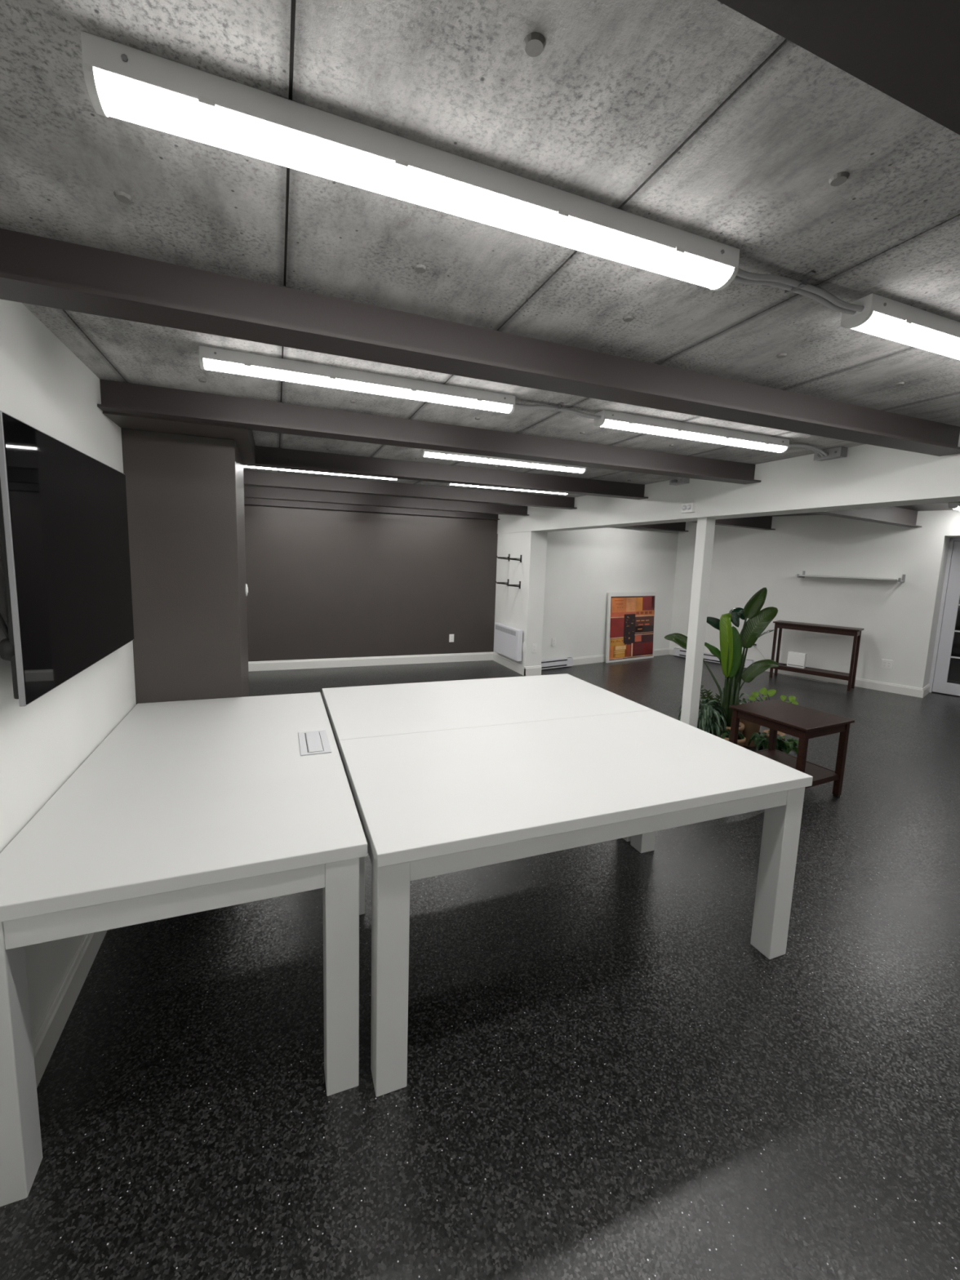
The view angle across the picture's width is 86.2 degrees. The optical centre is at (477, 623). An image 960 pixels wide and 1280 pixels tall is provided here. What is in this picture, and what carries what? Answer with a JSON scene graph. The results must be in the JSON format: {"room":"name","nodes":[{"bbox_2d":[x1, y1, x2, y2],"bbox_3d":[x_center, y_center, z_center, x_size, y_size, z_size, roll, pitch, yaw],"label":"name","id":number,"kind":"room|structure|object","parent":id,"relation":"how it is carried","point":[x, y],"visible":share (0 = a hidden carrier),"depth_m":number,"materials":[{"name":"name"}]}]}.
{"room":"design studio","nodes":[
{"label":"design studio","id":0,"kind":"room"},
{"bbox_2d":[0,298,136,1039],"bbox_3d":[-1.443,0.090,1.647,0.150,2.369,10.361,-1,8,-21],"label":"wall","id":1,"kind":"structure","parent":0,"point":[44,385],"depth_m":1.61,"materials":[{"name":"white paint"}]},
{"bbox_2d":[0,410,133,706],"bbox_3d":[-1.343,-0.209,1.692,0.078,0.718,1.161,-1,8,-21],"label":"television","id":2,"kind":"object","parent":1,"relation":"attached to","point":[64,536],"visible":1,"depth_m":1.50,"materials":[{"name":"black glass"}]},
{"bbox_2d":[32,929,107,1088],"bbox_3d":[-0.660,1.469,-0.072,0.016,0.120,5.964,-1,8,-21],"label":"baseboard","id":3,"kind":"structure","parent":1,"relation":"attached to","point":[45,1041],"depth_m":1.64,"materials":[{"name":"white paint"}]},
{"bbox_2d":[244,504,497,661],"bbox_3d":[-1.377,-0.605,7.105,3.953,2.369,0.150,-1,8,-21],"label":"wall","id":4,"kind":"structure","parent":0,"point":[322,584],"depth_m":6.98,"materials":[{"name":"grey paint"}]},
{"bbox_2d":[248,652,493,671],"bbox_3d":[-1.489,0.520,7.128,3.724,0.125,0.016,-1,8,-21],"label":"baseboard","id":5,"kind":"structure","parent":4,"relation":"attached to","point":[475,656],"depth_m":7.10,"materials":[{"name":"white paint"}]},
{"bbox_2d":[448,634,453,642],"bbox_3d":[-0.377,0.210,7.524,0.072,0.116,0.010,-1,8,-21],"label":"power outlet","id":6,"kind":"object","parent":4,"relation":"attached to","point":[451,636],"visible":1,"depth_m":7.52,"materials":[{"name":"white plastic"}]},
{"bbox_2d":[0,654,959,1279],"bbox_3d":[3.791,1.144,4.515,12.700,0.120,11.900,-1,8,-21],"label":"floor","id":7,"kind":"structure","parent":0,"point":[608,1078],"depth_m":1.55,"materials":[{"name":"black rubber"}]},
{"bbox_2d":[0,692,367,1206],"bbox_3d":[-1.019,0.873,2.041,0.885,0.752,1.639,-1,8,-21],"label":"desk","id":8,"kind":"object","parent":7,"relation":"on","point":[184,807],"visible":0.99,"depth_m":1.42,"materials":[{"name":"white laminate"}]},
{"bbox_2d":[297,729,331,755],"bbox_3d":[-0.678,0.490,2.131,0.116,0.006,0.270,-1,8,-21],"label":"cable grommet","id":9,"kind":"object","parent":8,"relation":"on","point":[316,742],"visible":1,"depth_m":2.11,"materials":[{"name":"white plastic"}]},
{"bbox_2d":[120,427,248,704],"bbox_3d":[-1.621,0.057,2.982,0.486,2.085,0.736,-1,8,-21],"label":"wall","id":10,"kind":"structure","parent":7,"relation":"on","point":[185,493],"depth_m":2.60,"materials":[{"name":"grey paint"}]},
{"bbox_2d":[102,411,255,466],"bbox_3d":[-1.523,-1.034,2.773,0.556,0.138,1.110,-1,8,-21],"label":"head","id":11,"kind":"structure","parent":10,"relation":"on","point":[243,437],"depth_m":2.39},
{"bbox_2d":[244,583,248,595],"bbox_3d":[-1.478,-0.217,3.290,0.014,0.080,0.080,-1,8,-21],"label":"dial","id":12,"kind":"object","parent":10,"relation":"attached to","point":[246,584],"visible":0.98,"depth_m":3.26,"materials":[{"name":"white plastic"}]},
{"bbox_2d":[321,673,653,841],"bbox_3d":[0.010,0.790,2.912,1.639,0.752,0.885,-1,8,-21],"label":"desk","id":13,"kind":"object","parent":7,"relation":"on","point":[388,709],"visible":0.49,"depth_m":2.76,"materials":[{"name":"white laminate"}]},
{"bbox_2d":[493,531,547,666],"bbox_3d":[0.577,-0.331,7.242,0.236,1.914,1.079,-1,8,-21],"label":"wall","id":14,"kind":"structure","parent":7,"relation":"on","point":[522,608],"depth_m":6.83,"materials":[{"name":"white paint"}]},
{"bbox_2d":[495,578,508,586],"bbox_3d":[0.346,-0.581,7.224,0.198,0.100,0.032,-1,8,-21],"label":"shelf bracket","id":15,"kind":"object","parent":14,"relation":"attached to","point":[500,583],"visible":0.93,"depth_m":7.22,"materials":[{"name":"black metal"}]},
{"bbox_2d":[496,554,510,560],"bbox_3d":[0.357,-0.929,7.179,0.198,0.100,0.032,-1,8,-21],"label":"shelf bracket","id":16,"kind":"object","parent":14,"relation":"attached to","point":[500,557],"visible":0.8,"depth_m":7.18,"materials":[{"name":"black metal"}]},
{"bbox_2d":[493,622,523,661],"bbox_3d":[0.429,0.243,7.201,0.092,0.420,0.805,-1,8,-21],"label":"heater","id":17,"kind":"object","parent":14,"relation":"attached to","point":[508,640],"visible":1,"depth_m":7.08,"materials":[{"name":"white metal"}]},
{"bbox_2d":[495,624,515,635],"bbox_3d":[0.388,0.089,7.176,0.002,0.062,0.689,-1,8,-21],"label":"grille","id":18,"kind":"object","parent":17,"relation":"attached to","point":[501,628],"depth_m":7.16,"materials":[{"name":"silver metal"}]},
{"bbox_2d":[493,652,525,675],"bbox_3d":[0.434,0.559,7.302,0.016,0.125,1.095,-1,8,-21],"label":"baseboard","id":19,"kind":"structure","parent":14,"relation":"attached to","point":[503,660],"depth_m":7.23,"materials":[{"name":"white paint"}]},
{"bbox_2d":[506,581,520,588],"bbox_3d":[0.483,-0.522,6.874,0.198,0.100,0.032,-1,8,-21],"label":"shelf bracket","id":20,"kind":"object","parent":14,"relation":"attached to","point":[519,584],"visible":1,"depth_m":6.88,"materials":[{"name":"black metal"}]},
{"bbox_2d":[507,555,521,562],"bbox_3d":[0.494,-0.870,6.830,0.198,0.100,0.032,-1,8,-21],"label":"shelf bracket","id":21,"kind":"object","parent":14,"relation":"attached to","point":[509,558],"visible":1,"depth_m":6.84,"materials":[{"name":"black metal"}]},
{"bbox_2d":[524,665,541,675],"bbox_3d":[0.739,0.627,6.847,0.252,0.125,0.016,-1,8,-21],"label":"baseboard","id":22,"kind":"structure","parent":14,"relation":"attached to","point":[530,670],"depth_m":6.84,"materials":[{"name":"white paint"}]},
{"bbox_2d":[531,644,537,653],"bbox_3d":[0.755,0.326,6.814,0.072,0.116,0.010,-1,8,-21],"label":"power outlet","id":23,"kind":"object","parent":14,"relation":"attached to","point":[534,646],"visible":1,"depth_m":6.81,"materials":[{"name":"white plastic"}]},
{"bbox_2d":[338,710,813,1097],"bbox_3d":[0.331,0.905,2.093,1.639,0.752,0.885,-1,8,-21],"label":"desk","id":24,"kind":"object","parent":7,"relation":"on","point":[428,804],"visible":0.97,"depth_m":1.80,"materials":[{"name":"white laminate"}]},
{"bbox_2d":[605,591,656,662],"bbox_3d":[2.435,0.041,8.104,1.085,1.075,0.079,-3,9,-32],"label":"art print","id":25,"kind":"object","parent":7,"relation":"on","point":[631,616],"visible":1,"depth_m":8.07,"materials":[{"name":"multicoloured paper"}]},
{"bbox_2d":[680,517,715,728],"bbox_3d":[1.766,0.112,4.143,0.092,1.894,0.097,-1,8,-21],"label":"post","id":26,"kind":"object","parent":7,"relation":"on","point":[705,527],"visible":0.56,"depth_m":4.09,"materials":[{"name":"white paint"}]},
{"bbox_2d":[678,698,727,737],"bbox_3d":[1.913,0.841,4.369,0.394,0.401,0.416,4,8,19],"label":"variegated plant","id":27,"kind":"object","parent":7,"relation":"on","point":[710,717],"visible":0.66,"depth_m":4.23,"materials":[{"name":"green plant"}]},
{"bbox_2d":[700,685,720,706],"bbox_3d":[2.086,0.765,4.592,0.344,0.505,0.173,4,8,20],"label":"plant","id":28,"kind":"object","parent":7,"relation":"on","point":[704,696],"visible":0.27,"depth_m":4.54,"materials":[{"name":"green plant"}]},
{"bbox_2d":[664,587,779,736],"bbox_3d":[2.053,0.353,4.410,0.892,1.366,0.281,9,10,43],"label":"leaf plant","id":29,"kind":"object","parent":7,"relation":"on","point":[731,658],"visible":0.84,"depth_m":4.24,"materials":[{"name":"green plant"}]},
{"bbox_2d":[720,728,746,746],"bbox_3d":[2.077,0.969,4.196,0.211,0.202,0.200,-1,8,-21],"label":"leafy plant","id":30,"kind":"object","parent":7,"relation":"on","point":[726,735],"visible":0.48,"depth_m":4.15,"materials":[{"name":"green plant"}]},
{"bbox_2d":[738,693,762,746],"bbox_3d":[2.354,0.829,4.429,0.219,0.437,0.257,5,8,25],"label":"leaf plant","id":31,"kind":"object","parent":7,"relation":"on","point":[750,728],"visible":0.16,"depth_m":4.38,"materials":[{"name":"green plant"}]},
{"bbox_2d":[747,730,786,752],"bbox_3d":[2.352,0.981,4.162,0.267,0.203,0.236,2,7,2],"label":"trailing plant","id":32,"kind":"object","parent":7,"relation":"on","point":[760,739],"visible":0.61,"depth_m":4.10,"materials":[{"name":"green plant"}]},
{"bbox_2d":[748,687,798,740],"bbox_3d":[2.475,0.800,4.320,0.300,0.530,0.225,0,7,-11],"label":"leaf plant","id":33,"kind":"object","parent":7,"relation":"on","point":[763,691],"visible":0.53,"depth_m":4.29,"materials":[{"name":"green plant"}]},
{"bbox_2d":[776,735,798,755],"bbox_3d":[2.507,1.004,4.162,0.220,0.167,0.204,3,7,13],"label":"trailing plant","id":34,"kind":"object","parent":7,"relation":"on","point":[791,749],"visible":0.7,"depth_m":4.10,"materials":[{"name":"green plant"}]},
{"bbox_2d":[728,698,854,797],"bbox_3d":[2.144,0.880,3.571,0.515,0.540,0.552,-2,8,-26],"label":"end table","id":35,"kind":"object","parent":7,"relation":"on","point":[804,723],"visible":0.68,"depth_m":3.46,"materials":[{"name":"brown wood"}]},
{"bbox_2d":[756,749,836,780],"bbox_3d":[2.140,0.994,3.586,0.455,0.014,0.492,-2,8,-26],"label":"shelf","id":36,"kind":"object","parent":35,"relation":"attached to","point":[818,772],"depth_m":3.59,"materials":[{"name":"brown wood"}]},
{"bbox_2d":[768,620,864,691],"bbox_3d":[4.518,0.405,6.898,0.286,0.788,0.979,-5,10,-43],"label":"console table","id":37,"kind":"object","parent":7,"relation":"on","point":[849,631],"visible":0.98,"depth_m":6.76,"materials":[{"name":"brown wood"}]},
{"bbox_2d":[778,651,806,668],"bbox_3d":[4.346,0.489,7.072,0.309,0.204,0.103,7,9,37],"label":"router","id":38,"kind":"object","parent":37,"relation":"on","point":[797,660],"visible":1,"depth_m":7.01,"materials":[{"name":"white plastic"}]},
{"bbox_2d":[777,662,848,675],"bbox_3d":[4.511,0.625,6.926,0.222,0.015,0.875,-5,10,-43],"label":"shelf","id":39,"kind":"object","parent":37,"relation":"attached to","point":[812,671],"depth_m":6.87,"materials":[{"name":"brown wood"}]},
{"bbox_2d":[0,0,959,497],"bbox_3d":[0.288,-1.062,2.163,4.142,0.206,10.461,-1,8,-21],"label":"ceiling","id":40,"kind":"structure","parent":0,"point":[699,117],"depth_m":0.97,"materials":[{"name":"concrete"}]},
{"bbox_2d":[243,465,398,480],"bbox_3d":[-1.226,-1.226,4.093,1.195,0.064,0.078,-1,8,-21],"label":"ceiling light","id":41,"kind":"object","parent":40,"relation":"attached to","point":[244,466],"visible":0.11,"depth_m":4.07,"materials":[{"name":"white plastic"}]},
{"bbox_2d":[199,345,515,413],"bbox_3d":[-0.408,-0.934,2.005,1.195,0.064,0.078,-1,8,-21],"label":"ceiling light","id":42,"kind":"object","parent":40,"relation":"attached to","point":[211,358],"visible":1,"depth_m":1.94,"materials":[{"name":"white plastic"}]},
{"bbox_2d":[244,497,499,519],"bbox_3d":[-1.416,-1.552,6.835,3.716,0.124,0.075,-1,8,-21],"label":"ceiling beam","id":43,"kind":"structure","parent":40,"relation":"attached to","point":[252,501],"depth_m":6.83,"materials":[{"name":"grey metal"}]},
{"bbox_2d":[244,485,528,515],"bbox_3d":[-1.085,-1.435,5.988,3.716,0.127,0.127,-1,8,-21],"label":"ceiling beam","id":44,"kind":"structure","parent":40,"relation":"attached to","point":[250,491],"depth_m":5.96,"materials":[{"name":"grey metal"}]},
{"bbox_2d":[80,31,739,290],"bbox_3d":[0.006,-0.786,0.948,1.195,0.064,0.078,-1,8,-21],"label":"ceiling light","id":45,"kind":"object","parent":40,"relation":"attached to","point":[125,82],"visible":1,"depth_m":0.85,"materials":[{"name":"white plastic"}]},
{"bbox_2d":[243,469,577,509],"bbox_3d":[-0.674,-1.288,4.938,3.716,0.127,0.127,-1,8,-21],"label":"ceiling beam","id":46,"kind":"structure","parent":40,"relation":"attached to","point":[251,477],"depth_m":4.90,"materials":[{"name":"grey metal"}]},
{"bbox_2d":[97,378,760,484],"bbox_3d":[0.153,-0.992,2.826,3.716,0.127,0.127,-1,8,-21],"label":"ceiling beam","id":47,"kind":"structure","parent":40,"relation":"attached to","point":[117,397],"depth_m":2.60,"materials":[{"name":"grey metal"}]},
{"bbox_2d":[245,445,648,499],"bbox_3d":[-0.256,-1.139,3.872,3.716,0.127,0.127,-1,8,-21],"label":"ceiling beam","id":48,"kind":"structure","parent":40,"relation":"attached to","point":[265,456],"depth_m":3.84,"materials":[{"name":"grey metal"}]},
{"bbox_2d":[0,228,959,456],"bbox_3d":[0.563,-0.846,1.780,3.716,0.127,0.127,-1,8,-21],"label":"ceiling beam","id":49,"kind":"structure","parent":40,"relation":"attached to","point":[37,270],"depth_m":1.46,"materials":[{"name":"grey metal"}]},
{"bbox_2d":[420,448,586,473],"bbox_3d":[0.204,-1.100,3.458,1.195,0.064,0.078,-1,8,-21],"label":"ceiling light","id":50,"kind":"object","parent":40,"relation":"attached to","point":[424,452],"visible":0.7,"depth_m":3.41,"materials":[{"name":"white plastic"}]},
{"bbox_2d":[446,483,568,494],"bbox_3d":[0.303,-1.254,4.688,1.195,0.064,0.078,-1,8,-21],"label":"ceiling light","id":51,"kind":"object","parent":40,"relation":"attached to","point":[446,483],"visible":0.26,"depth_m":4.66,"materials":[{"name":"white plastic"}]},
{"bbox_2d":[515,402,601,419],"bbox_3d":[0.361,-0.960,2.291,0.456,0.037,0.066,-1,8,-21],"label":"cable","id":52,"kind":"object","parent":40,"relation":"attached to","point":[554,408],"visible":0.98,"depth_m":2.29,"materials":[{"name":"grey plastic"}]},
{"bbox_2d":[594,409,789,453],"bbox_3d":[1.120,-0.961,2.599,1.195,0.064,0.078,-1,8,-21],"label":"ceiling light","id":53,"kind":"object","parent":40,"relation":"attached to","point":[609,419],"visible":0.99,"depth_m":2.54,"materials":[{"name":"white plastic"}]},
{"bbox_2d":[497,434,959,533],"bbox_3d":[2.228,-0.872,2.950,0.237,0.388,10.061,-1,8,-21],"label":"ceiling beam","id":54,"kind":"structure","parent":40,"relation":"attached to","point":[869,476],"depth_m":3.28,"materials":[{"name":"white paint"}]},
{"bbox_2d":[669,476,689,485],"bbox_3d":[1.607,-1.143,4.097,0.084,0.054,0.156,-1,8,-21],"label":"junction box","id":55,"kind":"object","parent":54,"relation":"attached to","point":[674,481],"visible":0.87,"depth_m":4.07,"materials":[{"name":"metal"}]},
{"bbox_2d":[680,502,695,513],"bbox_3d":[1.650,-0.913,4.038,0.054,0.073,0.120,-1,8,-21],"label":"sensor","id":56,"kind":"object","parent":54,"relation":"attached to","point":[686,507],"visible":1,"depth_m":4.01,"materials":[{"name":"white plastic"}]},
{"bbox_2d":[733,267,863,314],"bbox_3d":[0.774,-0.812,1.234,0.456,0.037,0.066,-1,8,-21],"label":"cable","id":57,"kind":"object","parent":40,"relation":"attached to","point":[790,286],"visible":0.94,"depth_m":1.24,"materials":[{"name":"grey plastic"}]},
{"bbox_2d":[789,443,827,457],"bbox_3d":[1.851,-0.985,2.887,0.384,0.040,0.050,-2,8,-27],"label":"cable","id":58,"kind":"object","parent":40,"relation":"attached to","point":[818,451],"visible":0.87,"depth_m":2.89,"materials":[{"name":"grey plastic"}]},
{"bbox_2d":[813,446,848,461],"bbox_3d":[2.045,-0.986,2.980,0.084,0.054,0.156,-1,8,-21],"label":"junction box","id":59,"kind":"object","parent":40,"relation":"attached to","point":[840,451],"visible":0.91,"depth_m":2.95,"materials":[{"name":"metal"}]},
{"bbox_2d":[716,0,959,134],"bbox_3d":[0.975,-0.699,0.728,3.716,0.127,0.127,-1,8,-21],"label":"ceiling beam","id":60,"kind":"structure","parent":40,"relation":"attached to","point":[908,51],"depth_m":0.55,"materials":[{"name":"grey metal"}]},
{"bbox_2d":[840,293,959,359],"bbox_3d":[1.534,-0.813,1.542,1.195,0.064,0.078,-1,8,-21],"label":"ceiling light","id":61,"kind":"object","parent":40,"relation":"attached to","point":[882,317],"visible":0.93,"depth_m":1.36,"materials":[{"name":"white plastic"}]},
{"bbox_2d":[541,526,678,659],"bbox_3d":[2.211,-0.595,8.136,3.681,2.312,0.708,-5,10,-41],"label":"wall","id":62,"kind":"structure","parent":0,"point":[584,566],"depth_m":7.67,"materials":[{"name":"white paint"}]},
{"bbox_2d":[551,637,555,645],"bbox_3d":[1.094,0.259,7.330,0.072,0.116,0.010,-3,9,-32],"label":"power outlet","id":63,"kind":"object","parent":62,"relation":"attached to","point":[553,640],"visible":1,"depth_m":7.33,"materials":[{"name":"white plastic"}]},
{"bbox_2d":[541,657,573,669],"bbox_3d":[1.081,0.565,7.324,0.700,0.123,0.062,-3,9,-32],"label":"baseboard heater","id":64,"kind":"object","parent":62,"relation":"attached to","point":[566,661],"visible":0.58,"depth_m":7.33,"materials":[{"name":"white metal"}]},
{"bbox_2d":[573,648,669,665],"bbox_3d":[2.014,0.529,7.965,2.962,0.115,0.016,-3,9,-32],"label":"baseboard","id":65,"kind":"structure","parent":62,"relation":"attached to","point":[600,658],"depth_m":7.83,"materials":[{"name":"white paint"}]},
{"bbox_2d":[669,509,959,688],"bbox_3d":[7.311,0.026,4.534,0.549,2.312,11.519,-5,10,-41],"label":"wall","id":66,"kind":"structure","parent":0,"point":[899,620],"depth_m":6.91,"materials":[{"name":"white paint"}]},
{"bbox_2d":[673,647,754,667],"bbox_3d":[3.733,0.539,8.188,0.062,0.123,1.250,-5,10,-41],"label":"baseboard heater","id":67,"kind":"object","parent":66,"relation":"attached to","point":[710,657],"visible":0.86,"depth_m":8.21,"materials":[{"name":"white metal"}]},
{"bbox_2d":[749,642,758,650],"bbox_3d":[4.167,0.336,7.739,0.010,0.116,0.116,-5,10,-41],"label":"power outlet","id":68,"kind":"object","parent":66,"relation":"attached to","point":[753,647],"visible":0.62,"depth_m":7.72,"materials":[{"name":"white plastic"}]},
{"bbox_2d":[753,644,827,682],"bbox_3d":[4.427,0.551,7.313,0.080,0.379,1.023,-3,9,-35],"label":"power adapter","id":69,"kind":"object","parent":66,"relation":"attached to","point":[754,645],"visible":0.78,"depth_m":7.30,"materials":[{"name":"black plastic"}]},
{"bbox_2d":[668,648,922,697],"bbox_3d":[4.364,0.658,7.535,0.016,0.115,3.319,-5,10,-41],"label":"baseboard","id":70,"kind":"structure","parent":66,"relation":"attached to","point":[860,682],"depth_m":6.68,"materials":[{"name":"white paint"}]},
{"bbox_2d":[795,570,905,582],"bbox_3d":[4.835,-0.624,6.713,0.235,0.095,1.151,-5,10,-41],"label":"wall shelf","id":71,"kind":"object","parent":66,"relation":"attached to","point":[803,575],"visible":1,"depth_m":6.59,"materials":[{"name":"white paint"}]},
{"bbox_2d":[880,658,893,669],"bbox_3d":[5.222,0.517,6.546,0.010,0.116,0.116,-5,10,-41],"label":"power outlet","id":72,"kind":"object","parent":66,"relation":"attached to","point":[886,664],"visible":1,"depth_m":6.54,"materials":[{"name":"white plastic"}]},
{"bbox_2d":[920,683,930,697],"bbox_3d":[5.669,0.834,6.476,0.565,0.115,0.016,-5,10,-41],"label":"baseboard","id":73,"kind":"structure","parent":66,"relation":"attached to","point":[926,690],"depth_m":6.39,"materials":[{"name":"white paint"}]},
{"bbox_2d":[928,537,959,696],"bbox_3d":[6.444,0.004,5.867,0.100,1.965,1.750,-5,10,-41],"label":"door","id":74,"kind":"structure","parent":66,"relation":"in","point":[944,677],"depth_m":6.44,"materials":[{"name":"white metal"}]},
{"bbox_2d":[770,502,959,516],"bbox_3d":[5.859,-1.244,4.990,8.221,0.100,11.700,-1,8,-21],"label":"ceiling","id":75,"kind":"structure","parent":0,"point":[940,506],"depth_m":5.92,"materials":[{"name":"grey concrete"}]},
{"bbox_2d":[623,521,688,531],"bbox_3d":[2.141,-1.559,7.691,3.099,0.192,0.127,-2,8,-30],"label":"ceiling beam","id":76,"kind":"structure","parent":75,"relation":"attached to","point":[675,526],"depth_m":8.20,"materials":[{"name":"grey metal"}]},
{"bbox_2d":[688,515,775,529],"bbox_3d":[2.833,-1.391,6.550,3.586,0.192,0.127,-3,9,-32],"label":"ceiling beam","id":77,"kind":"structure","parent":75,"relation":"attached to","point":[762,522],"depth_m":7.15,"materials":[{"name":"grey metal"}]},
{"bbox_2d":[812,506,921,527],"bbox_3d":[3.666,-1.191,5.188,4.155,0.192,0.127,-3,9,-32],"label":"ceiling beam","id":78,"kind":"structure","parent":75,"relation":"attached to","point":[895,516],"depth_m":5.73,"materials":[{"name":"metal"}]},
{"bbox_2d":[948,502,959,510],"bbox_3d":[5.489,-1.262,5.692,1.195,0.064,0.078,-3,9,-32],"label":"ceiling light","id":79,"kind":"object","parent":75,"relation":"attached to","point":[956,505],"visible":1,"depth_m":5.38,"materials":[{"name":"white plastic"}]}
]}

